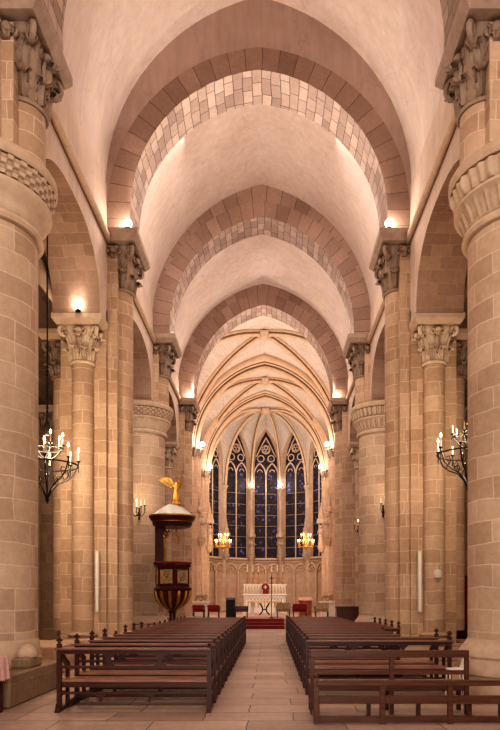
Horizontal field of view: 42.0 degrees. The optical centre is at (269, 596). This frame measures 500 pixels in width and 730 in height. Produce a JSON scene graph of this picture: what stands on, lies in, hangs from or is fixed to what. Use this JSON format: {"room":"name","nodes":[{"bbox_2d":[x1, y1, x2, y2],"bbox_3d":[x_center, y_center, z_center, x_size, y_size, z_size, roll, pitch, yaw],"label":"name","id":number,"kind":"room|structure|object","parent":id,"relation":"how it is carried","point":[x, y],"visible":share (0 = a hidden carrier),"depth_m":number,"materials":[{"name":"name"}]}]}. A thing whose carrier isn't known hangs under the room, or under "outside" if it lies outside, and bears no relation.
{"room":"church","nodes":[
{"label":"church","id":0,"kind":"room"},
{"bbox_2d":[38,255,57,404],"bbox_3d":[-7.186,-8.750,13.500,3.400,2.600,39.000,0,0,0],"label":"ceiling","id":1,"kind":"structure","parent":0,"point":[42,263],"depth_m":21.93,"materials":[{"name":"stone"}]},
{"bbox_2d":[0,19,178,442],"bbox_3d":[-4.886,-9.070,13.200,1.200,3.760,38.400,0,0,0],"label":"wall","id":2,"kind":"structure","parent":0,"point":[77,246],"depth_m":16.06,"materials":[{"name":"paint"}]},
{"bbox_2d":[38,235,80,503],"bbox_3d":[-4.886,-5.395,14.300,1.375,6.710,1.370,0,0,0],"label":"chandelier","id":3,"kind":"object","parent":2,"relation":"hanging from","point":[47,430],"visible":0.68,"depth_m":14.28,"materials":[{"name":"black metal"}]},
{"bbox_2d":[51,104,180,400],"bbox_3d":[-4.236,-9.377,12.450,0.193,0.347,36.900,0,0,0],"label":"trim","id":4,"kind":"structure","parent":2,"relation":"attached to","point":[55,121],"depth_m":14.99,"materials":[{"name":"stone"}]},
{"bbox_2d":[220,415,246,469],"bbox_3d":[-2.774,-11.825,50.539,4.368,5.550,2.476,0,0,37],"label":"ceiling","id":5,"kind":"structure","parent":0,"point":[225,439],"depth_m":52.49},
{"bbox_2d":[209,411,259,483],"bbox_3d":[-2.760,-6.758,50.350,4.955,15.816,0.630,0,0,8],"label":"rib","id":6,"kind":"object","parent":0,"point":[233,420],"visible":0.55,"depth_m":50.41,"materials":[{"name":"stone"}]},
{"bbox_2d":[0,629,499,729],"bbox_3d":[-0.286,1.650,26.000,24.000,0.001,64.000,0,0,0],"label":"floor","id":7,"kind":"structure","parent":0,"point":[264,690],"depth_m":9.71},
{"bbox_2d":[0,680,2,712],"bbox_3d":[-4.191,1.250,8.925,0.790,0.800,0.850,0,0,0],"label":"covered table","id":8,"kind":"object","parent":7,"relation":"on","point":[1,682],"visible":0.7,"depth_m":9.28,"materials":[{"name":"brown wood"}]},
{"bbox_2d":[0,655,9,681],"bbox_3d":[-4.163,1.016,8.925,0.865,0.348,0.980,0,0,0],"label":"tablecloth","id":9,"kind":"object","parent":8,"relation":"on","point":[4,668],"visible":1,"depth_m":9.22,"materials":[{"name":"pink fabric"}]},
{"bbox_2d":[3,655,55,708],"bbox_3d":[-4.401,1.315,10.725,1.170,0.670,2.350,0,0,0],"label":"stone bench","id":10,"kind":"object","parent":7,"relation":"on","point":[31,677],"visible":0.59,"depth_m":10.42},
{"bbox_2d":[16,643,37,657],"bbox_3d":[-4.016,0.870,10.680,0.410,0.220,0.410,0,0,0],"label":"dome","id":11,"kind":"object","parent":10,"relation":"on","point":[26,650],"visible":0.81,"depth_m":10.54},
{"bbox_2d":[0,0,72,668],"bbox_3d":[-4.821,-3.925,10.993,2.610,11.150,2.480,0,0,6],"label":"pier","id":12,"kind":"object","parent":7,"relation":"on","point":[36,73],"visible":1,"depth_m":10.56,"materials":[{"name":"stone"}]},
{"bbox_2d":[43,0,459,51],"bbox_3d":[-0.286,-13.077,11.000,9.188,7.154,1.200,0,0,0],"label":"arch","id":13,"kind":"object","parent":12,"relation":"on","point":[55,9],"visible":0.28,"depth_m":11.30,"materials":[{"name":"stone"}]},
{"bbox_2d":[38,405,56,639],"bbox_3d":[-8.486,-2.725,24.600,1.202,8.750,1.220,0,0,0],"label":"wall respond","id":14,"kind":"structure","parent":7,"relation":"on","point":[45,511],"depth_m":24.27,"materials":[{"name":"stone"}]},
{"bbox_2d":[38,352,51,404],"bbox_3d":[-7.186,-8.512,24.600,4.500,2.824,0.800,0,0,0],"label":"arch","id":15,"kind":"object","parent":14,"relation":"on","point":[42,373],"visible":0.08,"depth_m":24.30,"materials":[{"name":"stone"}]},
{"bbox_2d":[40,640,81,672],"bbox_3d":[-5.086,1.340,14.600,1.200,0.620,2.000,0,0,0],"label":"stone block","id":16,"kind":"object","parent":7,"relation":"on","point":[47,652],"visible":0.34,"depth_m":14.16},
{"bbox_2d":[38,227,149,659],"bbox_3d":[-4.807,-3.975,17.800,2.741,11.250,2.720,0,0,0],"label":"pier","id":17,"kind":"object","parent":7,"relation":"on","point":[90,365],"visible":0.91,"depth_m":17.08,"materials":[{"name":"stone"}]},
{"bbox_2d":[95,551,98,611],"bbox_3d":[-4.486,-0.403,16.745,0.090,1.559,0.291,0,0,0],"label":"speaker","id":18,"kind":"object","parent":17,"relation":"attached to","point":[96,552],"visible":1,"depth_m":16.74},
{"bbox_2d":[106,0,410,230],"bbox_3d":[-0.286,-13.226,17.800,9.187,7.252,1.200,0,0,0],"label":"arch","id":19,"kind":"object","parent":17,"relation":"on","point":[246,52],"visible":0.77,"depth_m":17.21,"materials":[{"name":"stone"}]},
{"bbox_2d":[54,637,213,712],"bbox_3d":[-1.952,1.111,9.695,2.242,1.077,0.930,0,0,0],"label":"pew","id":20,"kind":"object","parent":7,"relation":"on","point":[68,681],"visible":1,"depth_m":9.35,"materials":[{"name":"brown wood"}]},
{"bbox_2d":[73,634,217,702],"bbox_3d":[-1.952,1.111,10.555,2.242,1.077,0.930,0,0,0],"label":"pew","id":21,"kind":"object","parent":7,"relation":"on","point":[77,644],"visible":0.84,"depth_m":10.21,"materials":[{"name":"brown wood"}]},
{"bbox_2d":[88,631,221,694],"bbox_3d":[-1.952,1.111,11.415,2.242,1.077,0.930,0,0,0],"label":"pew","id":22,"kind":"object","parent":7,"relation":"on","point":[218,641],"visible":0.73,"depth_m":11.07,"materials":[{"name":"brown wood"}]},
{"bbox_2d":[133,333,181,629],"bbox_3d":[-4.781,-3.975,24.600,2.690,11.250,2.480,0,0,0],"label":"pier","id":23,"kind":"object","parent":7,"relation":"on","point":[152,420],"visible":0.56,"depth_m":23.79,"materials":[{"name":"stone"}]},
{"bbox_2d":[153,184,370,332],"bbox_3d":[-0.286,-12.779,24.600,8.866,6.358,1.200,0,0,0],"label":"arch","id":24,"kind":"object","parent":23,"relation":"on","point":[261,209],"visible":0.72,"depth_m":24.02,"materials":[{"name":"stone"}]},
{"bbox_2d":[101,628,224,687],"bbox_3d":[-1.952,1.111,12.275,2.242,1.077,0.930,0,0,0],"label":"pew","id":25,"kind":"object","parent":7,"relation":"on","point":[104,637],"visible":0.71,"depth_m":11.91,"materials":[{"name":"brown wood"}]},
{"bbox_2d":[113,631,227,681],"bbox_3d":[-1.946,1.155,13.135,2.230,0.990,0.930,0,0,0],"label":"pew","id":26,"kind":"object","parent":7,"relation":"on","point":[115,634],"visible":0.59,"depth_m":12.79,"materials":[{"name":"brown wood"}]},
{"bbox_2d":[149,504,195,620],"bbox_3d":[-3.386,-0.795,22.700,1.636,4.890,1.636,0,0,-19],"label":"pulpit","id":27,"kind":"object","parent":7,"relation":"on","point":[172,591],"visible":0.95,"depth_m":22.25,"materials":[{"name":"red wood"}]},
{"bbox_2d":[156,475,184,505],"bbox_3d":[-3.454,-3.683,22.688,1.032,1.113,0.457,0,0,0],"label":"angel statue","id":28,"kind":"object","parent":27,"relation":"on","point":[175,499],"visible":0.98,"depth_m":22.64,"materials":[{"name":"gold metal"}]},
{"bbox_2d":[153,561,191,590],"bbox_3d":[-3.386,-0.715,22.700,1.418,1.010,1.402,0,0,0],"label":"tub","id":29,"kind":"object","parent":27,"relation":"in","point":[169,575],"depth_m":22.19,"materials":[{"name":"red wood"}]},
{"bbox_2d":[154,591,190,612],"bbox_3d":[-3.386,0.177,22.700,1.324,0.786,1.324,0,0,0],"label":"bowl","id":30,"kind":"object","parent":27,"relation":"on","point":[172,601],"depth_m":22.31,"materials":[{"name":"red wood"}]},
{"bbox_2d":[123,624,230,675],"bbox_3d":[-1.952,1.111,13.995,2.242,1.077,0.930,0,0,0],"label":"pew","id":31,"kind":"object","parent":7,"relation":"on","point":[124,626],"visible":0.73,"depth_m":13.63,"materials":[{"name":"brown wood"}]},
{"bbox_2d":[131,623,232,670],"bbox_3d":[-1.952,1.111,14.855,2.242,1.077,0.930,0,0,0],"label":"pew","id":32,"kind":"object","parent":7,"relation":"on","point":[133,624],"visible":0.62,"depth_m":14.49,"materials":[{"name":"brown wood"}]},
{"bbox_2d":[165,398,199,619],"bbox_3d":[-4.807,-3.850,31.400,2.741,11.000,2.720,0,0,0],"label":"pier","id":33,"kind":"object","parent":7,"relation":"on","point":[178,456],"visible":0.47,"depth_m":30.80,"materials":[{"name":"stone"}]},
{"bbox_2d":[179,284,347,398],"bbox_3d":[-0.286,-12.506,31.400,8.907,6.312,1.200,0,0,0],"label":"arch","id":34,"kind":"object","parent":33,"relation":"on","point":[256,301],"visible":0.73,"depth_m":30.80,"materials":[{"name":"stone"}]},
{"bbox_2d":[139,621,234,666],"bbox_3d":[-1.952,1.111,15.715,2.242,1.077,0.930,0,0,0],"label":"pew","id":35,"kind":"object","parent":7,"relation":"on","point":[141,622],"visible":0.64,"depth_m":15.35,"materials":[{"name":"brown wood"}]},
{"bbox_2d":[146,623,236,663],"bbox_3d":[-1.946,1.155,16.575,2.230,0.990,0.930,0,0,0],"label":"pew","id":36,"kind":"object","parent":7,"relation":"on","point":[148,625],"visible":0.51,"depth_m":16.21,"materials":[{"name":"brown wood"}]},
{"bbox_2d":[152,622,237,659],"bbox_3d":[-1.946,1.155,17.435,2.230,0.990,0.930,0,0,0],"label":"pew","id":37,"kind":"object","parent":7,"relation":"on","point":[154,624],"visible":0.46,"depth_m":16.97,"materials":[{"name":"brown wood"}]},
{"bbox_2d":[192,447,203,615],"bbox_3d":[-4.736,-3.725,40.000,1.362,10.750,1.362,0,0,0],"label":"pier","id":38,"kind":"object","parent":7,"relation":"on","point":[197,452],"visible":0.42,"depth_m":39.61,"materials":[{"name":"stone"}]},
{"bbox_2d":[197,488,206,545],"bbox_3d":[-4.126,-4.900,39.628,0.661,3.600,0.576,0,0,0],"label":"saint statue","id":39,"kind":"object","parent":38,"relation":"attached to","point":[201,508],"visible":1,"depth_m":39.48,"materials":[{"name":"stone"}]},
{"bbox_2d":[192,354,334,446],"bbox_3d":[-0.286,-11.921,40.000,9.600,5.657,1.200,0,0,0],"label":"arch","id":40,"kind":"object","parent":38,"relation":"on","point":[267,362],"visible":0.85,"depth_m":39.68,"materials":[{"name":"stone"}]},
{"bbox_2d":[158,621,239,656],"bbox_3d":[-1.946,1.155,18.295,2.230,0.990,0.930,0,0,0],"label":"pew","id":41,"kind":"object","parent":7,"relation":"on","point":[159,623],"visible":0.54,"depth_m":17.91,"materials":[{"name":"brown wood"}]},
{"bbox_2d":[201,469,210,612],"bbox_3d":[-4.786,-3.725,46.900,1.165,10.750,1.165,0,0,0],"label":"pier","id":42,"kind":"object","parent":7,"relation":"on","point":[205,474],"visible":0.48,"depth_m":46.57,"materials":[{"name":"stone"}]},
{"bbox_2d":[205,502,213,551],"bbox_3d":[-4.276,-5.000,46.528,0.661,3.600,0.576,0,0,0],"label":"saint statue","id":43,"kind":"object","parent":42,"relation":"attached to","point":[209,520],"visible":1,"depth_m":46.38,"materials":[{"name":"stone"}]},
{"bbox_2d":[201,390,329,469],"bbox_3d":[-0.286,-12.046,46.900,9.600,5.907,1.200,0,0,0],"label":"arch","id":44,"kind":"object","parent":42,"relation":"on","point":[317,432],"visible":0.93,"depth_m":46.56,"materials":[{"name":"stone"}]},
{"bbox_2d":[320,469,327,600],"bbox_3d":[4.214,-3.725,46.900,1.165,10.750,1.165,0,0,0],"label":"pier","id":45,"kind":"object","parent":7,"relation":"on","point":[324,473],"visible":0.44,"depth_m":46.57,"materials":[{"name":"stone"}]},
{"bbox_2d":[317,503,324,551],"bbox_3d":[3.704,-5.000,46.527,0.661,3.600,0.578,0,0,0],"label":"saint statue","id":46,"kind":"object","parent":45,"relation":"attached to","point":[320,520],"visible":0.99,"depth_m":46.38,"materials":[{"name":"stone"}]},
{"bbox_2d":[326,447,334,600],"bbox_3d":[4.164,-3.725,40.000,1.362,10.750,1.362,0,0,0],"label":"pier","id":47,"kind":"object","parent":7,"relation":"on","point":[330,451],"visible":0.34,"depth_m":39.62,"materials":[{"name":"stone"}]},
{"bbox_2d":[322,487,332,545],"bbox_3d":[3.554,-4.900,39.627,0.661,3.600,0.578,0,0,0],"label":"saint statue","id":48,"kind":"object","parent":47,"relation":"attached to","point":[327,508],"visible":1,"depth_m":39.48,"materials":[{"name":"stone"}]},
{"bbox_2d":[290,617,376,653],"bbox_3d":[1.860,1.111,19.215,2.502,1.077,0.930,0,0,0],"label":"pew","id":49,"kind":"object","parent":7,"relation":"on","point":[374,618],"visible":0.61,"depth_m":18.75,"materials":[{"name":"brown wood"}]},
{"bbox_2d":[291,618,381,656],"bbox_3d":[1.860,1.111,18.345,2.502,1.077,0.930,0,0,0],"label":"pew","id":50,"kind":"object","parent":7,"relation":"on","point":[379,619],"visible":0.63,"depth_m":18.00,"materials":[{"name":"brown wood"}]},
{"bbox_2d":[292,619,387,659],"bbox_3d":[1.860,1.111,17.475,2.502,1.077,0.930,0,0,0],"label":"pew","id":51,"kind":"object","parent":7,"relation":"on","point":[385,620],"visible":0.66,"depth_m":17.01,"materials":[{"name":"brown wood"}]},
{"bbox_2d":[296,627,384,670],"bbox_3d":[1.589,1.155,14.865,1.960,0.990,0.930,0,0,0],"label":"pew","id":52,"kind":"object","parent":7,"relation":"on","point":[382,629],"visible":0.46,"depth_m":14.52,"materials":[{"name":"brown wood"}]},
{"bbox_2d":[327,398,358,616],"bbox_3d":[4.235,-3.850,31.400,2.741,11.000,2.720,0,0,0],"label":"pier","id":53,"kind":"object","parent":7,"relation":"on","point":[346,453],"visible":0.38,"depth_m":30.80,"materials":[{"name":"stone"}]},
{"bbox_2d":[293,620,393,662],"bbox_3d":[1.860,1.111,16.605,2.502,1.077,0.930,0,0,0],"label":"pew","id":54,"kind":"object","parent":7,"relation":"on","point":[391,621],"visible":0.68,"depth_m":16.24,"materials":[{"name":"brown wood"}]},
{"bbox_2d":[298,628,392,675],"bbox_3d":[1.589,1.155,13.995,1.960,0.990,0.930,0,0,0],"label":"pew","id":55,"kind":"object","parent":7,"relation":"on","point":[389,631],"visible":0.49,"depth_m":13.65,"materials":[{"name":"brown wood"}]},
{"bbox_2d":[335,606,358,621],"bbox_3d":[3.564,1.040,29.675,1.100,1.220,0.250,0,0,0],"label":"wooden screen","id":56,"kind":"object","parent":7,"relation":"on","point":[352,612],"visible":0.46,"depth_m":29.58,"materials":[{"name":"brown wood"}]},
{"bbox_2d":[295,621,400,666],"bbox_3d":[1.860,1.111,15.735,2.502,1.077,0.930,0,0,0],"label":"pew","id":57,"kind":"object","parent":7,"relation":"on","point":[398,628],"visible":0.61,"depth_m":15.38,"materials":[{"name":"brown wood"}]},
{"bbox_2d":[300,631,400,681],"bbox_3d":[1.589,1.155,13.125,1.960,0.990,0.930,0,0,0],"label":"pew","id":58,"kind":"object","parent":7,"relation":"on","point":[397,634],"visible":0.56,"depth_m":12.78,"materials":[{"name":"brown wood"}]},
{"bbox_2d":[342,333,384,624],"bbox_3d":[4.209,-3.975,24.600,2.690,11.250,2.480,0,0,0],"label":"pier","id":59,"kind":"object","parent":7,"relation":"on","point":[367,416],"visible":0.56,"depth_m":23.90,"materials":[{"name":"stone"}]},
{"bbox_2d":[302,628,439,687],"bbox_3d":[1.860,1.111,12.255,2.502,1.077,0.930,0,0,0],"label":"pew","id":60,"kind":"object","parent":7,"relation":"on","point":[431,661],"visible":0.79,"depth_m":11.95,"materials":[{"name":"brown wood"}]},
{"bbox_2d":[304,631,453,694],"bbox_3d":[1.860,1.111,11.385,2.502,1.077,0.930,0,0,0],"label":"pew","id":61,"kind":"object","parent":7,"relation":"on","point":[353,644],"visible":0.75,"depth_m":11.04,"materials":[{"name":"brown wood"}]},
{"bbox_2d":[308,650,468,714],"bbox_3d":[1.689,1.200,9.342,2.230,0.900,0.455,0,0,0],"label":"bench","id":62,"kind":"object","parent":7,"relation":"on","point":[391,654],"visible":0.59,"depth_m":9.12,"materials":[{"name":"brown wood"}]},
{"bbox_2d":[312,672,499,723],"bbox_3d":[1.919,1.315,8.705,2.691,0.670,0.610,0,0,0],"label":"bench","id":63,"kind":"object","parent":7,"relation":"on","point":[381,699],"visible":1,"depth_m":8.43,"materials":[{"name":"brown wood"}]},
{"bbox_2d":[369,227,466,661],"bbox_3d":[4.235,-3.975,17.800,2.741,11.250,2.720,0,0,0],"label":"pier","id":64,"kind":"object","parent":7,"relation":"on","point":[426,354],"visible":0.93,"depth_m":17.08,"materials":[{"name":"stone"}]},
{"bbox_2d":[417,551,421,611],"bbox_3d":[3.914,-0.405,16.757,0.090,1.567,0.447,0,0,0],"label":"speaker","id":65,"kind":"object","parent":64,"relation":"attached to","point":[419,553],"visible":1,"depth_m":16.75},
{"bbox_2d":[456,576,467,639],"bbox_3d":[6.864,0.475,21.975,2.000,2.350,1.050,0,0,0],"label":"confessional","id":66,"kind":"object","parent":7,"relation":"on","point":[460,634],"visible":0.06,"depth_m":21.63,"materials":[{"name":"red wood"}]},
{"bbox_2d":[465,579,467,623],"bbox_3d":[6.864,0.150,21.600,1.700,1.500,0.080,0,0,0],"label":"curtain","id":67,"kind":"object","parent":66,"relation":"hanging from","point":[466,580],"depth_m":21.63,"materials":[{"name":"red fabric"}]},
{"bbox_2d":[435,0,499,694],"bbox_3d":[4.249,-3.925,10.993,2.610,11.150,2.480,0,0,-6],"label":"pier","id":68,"kind":"object","parent":7,"relation":"on","point":[468,73],"visible":0.98,"depth_m":10.57,"materials":[{"name":"stone"}]},
{"bbox_3d":[-0.286,1.490,33.800,8.400,0.320,0.800,0,0,0],"label":"steps","id":69,"kind":"structure","parent":7,"relation":"on","visible":0},
{"bbox_2d":[246,617,283,628],"bbox_3d":[-0.561,1.400,34.935,2.650,0.500,3.130,0,0,0],"label":"carpet","id":70,"kind":"object","parent":69,"relation":"on","point":[251,622],"visible":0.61,"depth_m":33.77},
{"bbox_2d":[241,414,258,456],"bbox_3d":[-2.090,-11.825,51.781,2.443,5.550,4.128,0,0,-18],"label":"ceiling","id":71,"kind":"structure","parent":0,"point":[247,431],"depth_m":53.51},
{"bbox_2d":[63,0,443,180],"bbox_3d":[-0.286,-12.675,14.300,8.100,6.450,6.600,0,0,0],"label":"ceiling","id":72,"kind":"structure","parent":0,"point":[108,45],"depth_m":15.93,"materials":[{"name":"paint"}]},
{"bbox_2d":[138,104,380,307],"bbox_3d":[-0.286,-12.350,21.150,8.100,5.800,6.500,0,0,0],"label":"ceiling","id":73,"kind":"structure","parent":0,"point":[231,152],"depth_m":21.78,"materials":[{"name":"paint"}]},
{"bbox_2d":[200,429,321,611],"bbox_3d":[-0.286,-6.850,51.274,10.632,17.000,6.884,0,0,0],"label":"wall","id":74,"kind":"structure","parent":0,"point":[231,577],"depth_m":53.41,"materials":[{"name":"stone"}]},
{"bbox_2d":[209,444,219,556],"bbox_3d":[-4.568,-8.547,51.869,0.180,10.695,2.127,0,0,30],"label":"window","id":75,"kind":"structure","parent":74,"relation":"in","point":[214,486],"depth_m":52.43,"materials":[{"name":"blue glass"}]},
{"bbox_2d":[209,556,222,604],"bbox_3d":[-4.324,-1.245,51.712,0.293,3.990,2.675,0,0,30],"label":"arcade","id":76,"kind":"object","parent":74,"relation":"attached to","point":[211,560],"visible":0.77,"depth_m":51.66,"materials":[{"name":"stone"}]},
{"bbox_2d":[226,434,246,557],"bbox_3d":[-2.760,-8.547,53.680,2.127,10.695,0.180,0,0,-30],"label":"window","id":77,"kind":"structure","parent":74,"relation":"in","point":[236,492],"depth_m":53.85,"materials":[{"name":"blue glass"}]},
{"bbox_2d":[226,557,248,605],"bbox_3d":[-2.626,-1.245,53.419,2.675,3.990,0.287,0,0,-30],"label":"arcade","id":78,"kind":"object","parent":74,"relation":"attached to","point":[229,558],"visible":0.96,"depth_m":53.33,"materials":[{"name":"stone"}]},
{"bbox_2d":[254,432,277,557],"bbox_3d":[-0.285,-8.550,54.344,2.134,10.700,0.179,0,0,0],"label":"window","id":79,"kind":"structure","parent":74,"relation":"in","point":[265,459],"depth_m":54.44,"materials":[{"name":"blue glass"}]},
{"bbox_2d":[253,558,278,581],"bbox_3d":[-0.303,-1.245,54.048,2.681,3.990,0.290,0,0,0],"label":"arcade","id":80,"kind":"object","parent":74,"relation":"attached to","point":[256,562],"visible":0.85,"depth_m":54.04,"materials":[{"name":"stone"}]},
{"bbox_2d":[283,557,304,603],"bbox_3d":[2.026,-1.245,53.438,2.675,3.990,0.293,0,0,30],"label":"arcade","id":81,"kind":"object","parent":74,"relation":"attached to","point":[298,558],"visible":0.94,"depth_m":53.32,"materials":[{"name":"stone"}]},
{"bbox_2d":[284,434,304,557],"bbox_3d":[2.185,-8.548,53.682,2.130,10.696,0.180,0,0,30],"label":"window","id":82,"kind":"structure","parent":74,"relation":"in","point":[294,470],"depth_m":53.84,"materials":[{"name":"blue glass"}]},
{"bbox_2d":[308,556,321,602],"bbox_3d":[3.732,-1.245,51.739,0.286,3.990,2.675,0,0,-30],"label":"arcade","id":83,"kind":"object","parent":74,"relation":"attached to","point":[316,569],"visible":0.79,"depth_m":51.62,"materials":[{"name":"stone"}]},
{"bbox_2d":[311,444,321,556],"bbox_3d":[3.994,-8.548,51.873,0.180,10.696,2.130,0,0,-30],"label":"window","id":84,"kind":"structure","parent":74,"relation":"in","point":[316,476],"depth_m":52.42,"materials":[{"name":"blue glass"}]},
{"bbox_2d":[174,235,350,375],"bbox_3d":[-0.286,-12.150,27.950,8.100,5.400,6.500,0,0,0],"label":"ceiling","id":85,"kind":"structure","parent":0,"point":[260,259],"depth_m":28.68,"materials":[{"name":"paint"}]},
{"bbox_2d":[197,316,329,445],"bbox_3d":[-0.286,-11.925,39.800,9.400,5.650,15.400,0,0,0],"label":"ceiling","id":86,"kind":"structure","parent":0,"point":[222,350],"depth_m":38.50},
{"bbox_2d":[197,329,330,408],"bbox_3d":[-0.286,-11.954,36.050,9.799,5.831,8.312,0,0,0],"label":"ribs","id":87,"kind":"object","parent":86,"relation":"attached to","point":[255,335],"visible":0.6,"depth_m":37.13,"materials":[{"name":"stone"}]},
{"bbox_2d":[216,377,313,427],"bbox_3d":[-0.286,-11.955,43.750,9.796,5.830,7.913,0,0,0],"label":"ribs","id":88,"kind":"object","parent":86,"relation":"attached to","point":[275,382],"visible":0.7,"depth_m":44.46,"materials":[{"name":"stone"}]},
{"bbox_2d":[195,611,332,621],"bbox_3d":[-0.286,1.410,44.350,9.800,0.480,20.300,0,0,0],"label":"floor","id":89,"kind":"structure","parent":0,"point":[222,613],"depth_m":43.45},
{"bbox_2d":[226,598,235,616],"bbox_3d":[-2.176,0.590,36.530,0.540,1.120,0.500,0,0,0],"label":"lectern","id":90,"kind":"object","parent":89,"relation":"on","point":[230,602],"visible":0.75,"depth_m":36.30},
{"bbox_2d":[221,412,259,610],"bbox_3d":[-2.059,-6.758,51.642,4.572,15.816,0.633,0,0,35],"label":"shaft","id":91,"kind":"object","parent":89,"relation":"on","point":[247,418],"visible":0.86,"depth_m":52.59,"materials":[{"name":"stone"}]},
{"bbox_2d":[222,518,229,559],"bbox_3d":[-3.489,-4.725,52.603,0.661,3.450,0.573,0,0,0],"label":"saint statue","id":92,"kind":"object","parent":91,"relation":"attached to","point":[226,554],"visible":0.76,"depth_m":52.45,"materials":[{"name":"stone"}]},
{"bbox_2d":[247,413,262,583],"bbox_3d":[-0.882,-6.758,52.281,0.627,15.816,4.329,0,0,-20],"label":"shaft","id":93,"kind":"object","parent":89,"relation":"on","point":[250,490],"visible":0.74,"depth_m":53.80,"materials":[{"name":"stone"}]},
{"bbox_2d":[248,520,255,560],"bbox_3d":[-1.458,-4.725,53.774,0.661,3.450,0.577,0,0,0],"label":"saint statue","id":94,"kind":"object","parent":93,"relation":"attached to","point":[251,534],"visible":1,"depth_m":53.63,"materials":[{"name":"stone"}]},
{"bbox_2d":[242,584,286,612],"bbox_3d":[-0.336,0.120,46.700,3.200,2.100,1.000,0,0,0],"label":"altar","id":95,"kind":"object","parent":89,"relation":"on","point":[251,591],"visible":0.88,"depth_m":46.30,"materials":[{"name":"white stone"}]},
{"bbox_2d":[248,600,280,616],"bbox_3d":[-0.286,0.670,38.185,1.960,0.960,0.831,0,0,0],"label":"altar table","id":96,"kind":"object","parent":89,"relation":"on","point":[251,602],"visible":0.95,"depth_m":37.90,"materials":[{"name":"white stone"}]},
{"bbox_2d":[268,413,284,583],"bbox_3d":[0.310,-6.758,52.281,0.627,15.816,4.329,0,0,20],"label":"shaft","id":97,"kind":"object","parent":89,"relation":"on","point":[281,489],"visible":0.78,"depth_m":53.80,"materials":[{"name":"stone"}]},
{"bbox_2d":[276,520,283,560],"bbox_3d":[0.886,-4.725,53.774,0.661,3.450,0.576,0,0,0],"label":"saint statue","id":98,"kind":"object","parent":97,"relation":"attached to","point":[279,534],"visible":1,"depth_m":53.63,"materials":[{"name":"stone"}]},
{"bbox_2d":[276,603,290,617],"bbox_3d":[0.764,0.725,35.583,0.780,0.850,0.565,0,0,0],"label":"armchair","id":99,"kind":"object","parent":89,"relation":"on","point":[281,607],"visible":0.91,"depth_m":35.30,"materials":[{"name":"fabric"}]},
{"bbox_2d":[271,412,310,596],"bbox_3d":[1.487,-6.758,51.642,4.572,15.816,0.633,0,0,-35],"label":"shaft","id":100,"kind":"object","parent":89,"relation":"on","point":[307,486],"visible":0.83,"depth_m":52.59,"materials":[{"name":"stone"}]},
{"bbox_2d":[292,604,306,616],"bbox_3d":[1.664,0.760,35.583,0.810,0.780,0.565,0,0,0],"label":"armchair","id":101,"kind":"object","parent":89,"relation":"on","point":[296,607],"visible":0.91,"depth_m":35.30,"materials":[{"name":"red fabric"}]},
{"bbox_2d":[298,597,311,616],"bbox_3d":[2.014,0.580,36.500,0.776,1.140,0.776,0,0,0],"label":"ambo","id":102,"kind":"object","parent":89,"relation":"on","point":[302,600],"visible":0.85,"depth_m":36.23,"materials":[{"name":"brown wood"}]},
{"bbox_2d":[314,603,328,616],"bbox_3d":[2.864,0.725,35.583,0.780,0.850,0.565,0,0,0],"label":"armchair","id":103,"kind":"object","parent":89,"relation":"on","point":[320,607],"visible":0.91,"depth_m":35.31,"materials":[{"name":"fabric"}]},
{"bbox_2d":[319,601,334,615],"bbox_3d":[3.464,0.700,38.550,1.000,0.900,0.500,0,0,0],"label":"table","id":104,"kind":"object","parent":89,"relation":"on","point":[331,603],"visible":0.57,"depth_m":38.40,"materials":[{"name":"white stone"}]},
{"bbox_2d":[246,400,282,407],"bbox_3d":[-0.286,-11.825,48.816,9.446,5.550,2.768,0,0,0],"label":"ceiling","id":105,"kind":"structure","parent":0,"point":[265,403],"depth_m":49.25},
{"bbox_2d":[256,415,275,441],"bbox_3d":[-0.286,-11.825,52.166,2.496,5.550,3.933,0,0,0],"label":"ceiling","id":106,"kind":"structure","parent":0,"point":[265,423],"depth_m":53.74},
{"bbox_2d":[273,414,290,458],"bbox_3d":[1.518,-11.825,51.781,2.443,5.550,4.128,0,0,18],"label":"ceiling","id":107,"kind":"structure","parent":0,"point":[283,430],"depth_m":53.51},
{"bbox_2d":[272,411,321,481],"bbox_3d":[2.174,-6.758,50.503,4.958,15.816,0.635,0,0,-4],"label":"rib","id":108,"kind":"object","parent":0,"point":[293,417],"visible":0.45,"depth_m":50.39,"materials":[{"name":"stone"}]},
{"bbox_2d":[284,415,310,472],"bbox_3d":[1.959,-11.825,51.576,4.748,5.550,2.278,0,0,-6],"label":"ceiling","id":109,"kind":"structure","parent":0,"point":[306,440],"depth_m":52.49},
{"bbox_2d":[348,91,466,441],"bbox_3d":[4.314,-9.070,13.200,1.200,3.760,38.400,0,0,0],"label":"wall","id":110,"kind":"structure","parent":0,"point":[438,263],"depth_m":16.18,"materials":[{"name":"paint"}]},
{"bbox_2d":[345,111,456,400],"bbox_3d":[3.664,-9.377,12.450,0.193,0.347,36.900,0,0,0],"label":"trim","id":111,"kind":"structure","parent":110,"relation":"attached to","point":[451,127],"depth_m":15.06,"materials":[{"name":"stone"}]},
{"bbox_2d":[436,260,467,491],"bbox_3d":[4.314,-5.495,14.100,1.375,6.510,1.370,0,0,0],"label":"chandelier","id":112,"kind":"object","parent":110,"relation":"hanging from","point":[459,442],"visible":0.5,"depth_m":14.09,"materials":[{"name":"black metal"}]},
{"bbox_2d":[459,272,466,407],"bbox_3d":[6.614,-8.750,13.500,3.400,2.600,39.000,0,0,0],"label":"ceiling","id":113,"kind":"structure","parent":0,"point":[463,324],"depth_m":23.05,"materials":[{"name":"stone"}]},
{"bbox_2d":[465,426,467,575],"bbox_3d":[8.564,-2.950,13.500,0.500,9.200,39.000,0,0,0],"label":"wall","id":114,"kind":"structure","parent":0,"point":[466,492],"depth_m":27.42,"materials":[{"name":"stone"}]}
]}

